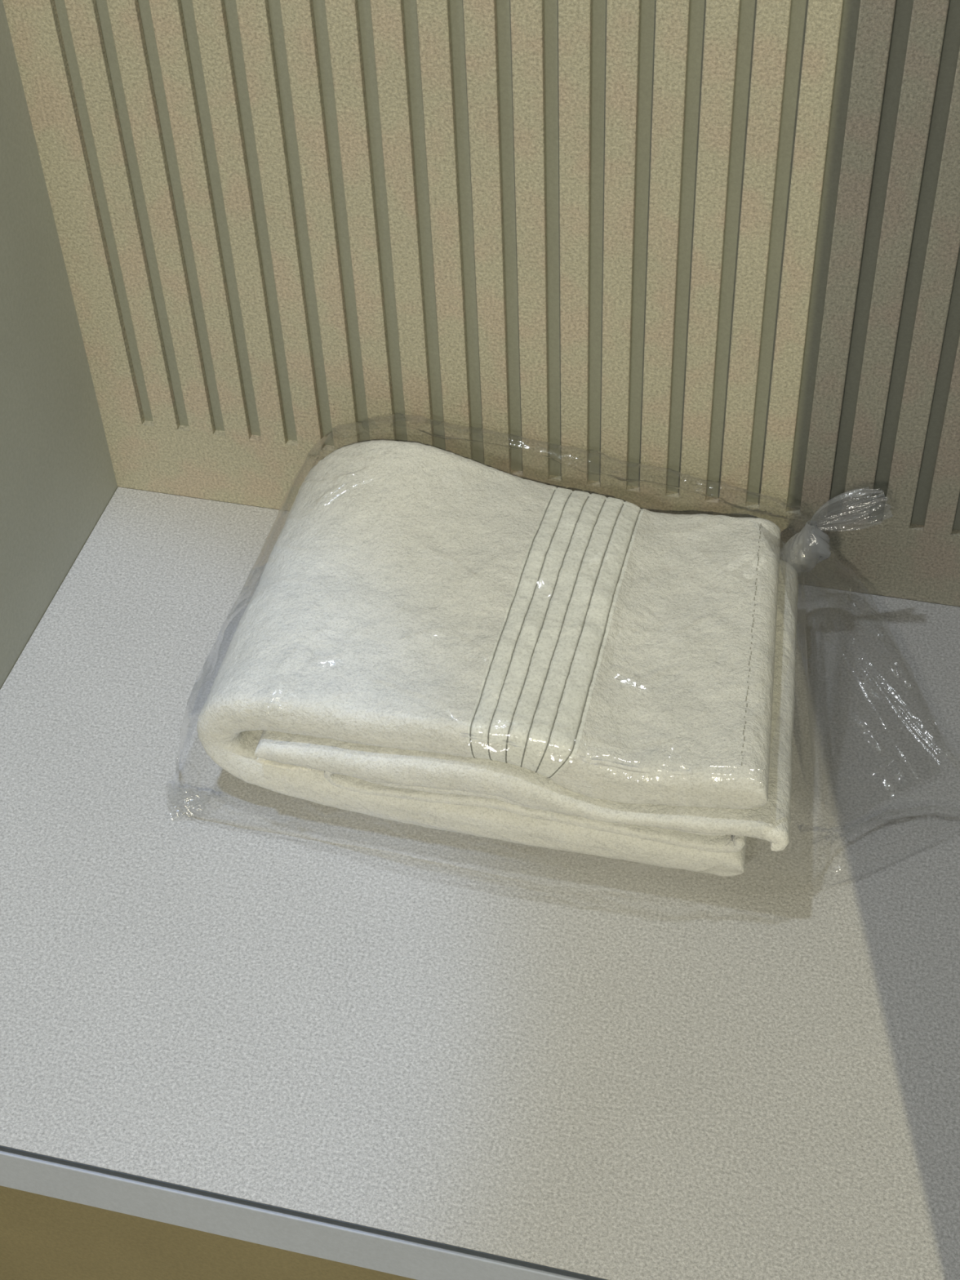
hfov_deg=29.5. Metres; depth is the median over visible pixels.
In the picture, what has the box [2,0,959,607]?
wall
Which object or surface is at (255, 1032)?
bench
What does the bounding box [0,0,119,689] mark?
wall
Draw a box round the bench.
[0,487,959,1279]
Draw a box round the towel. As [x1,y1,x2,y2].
[196,440,798,876]
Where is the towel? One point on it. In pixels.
(429, 598)
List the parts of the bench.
panel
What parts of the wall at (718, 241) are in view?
rail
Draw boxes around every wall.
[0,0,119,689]
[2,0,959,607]
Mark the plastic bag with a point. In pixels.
(206, 664)
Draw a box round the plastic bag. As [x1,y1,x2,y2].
[167,413,959,887]

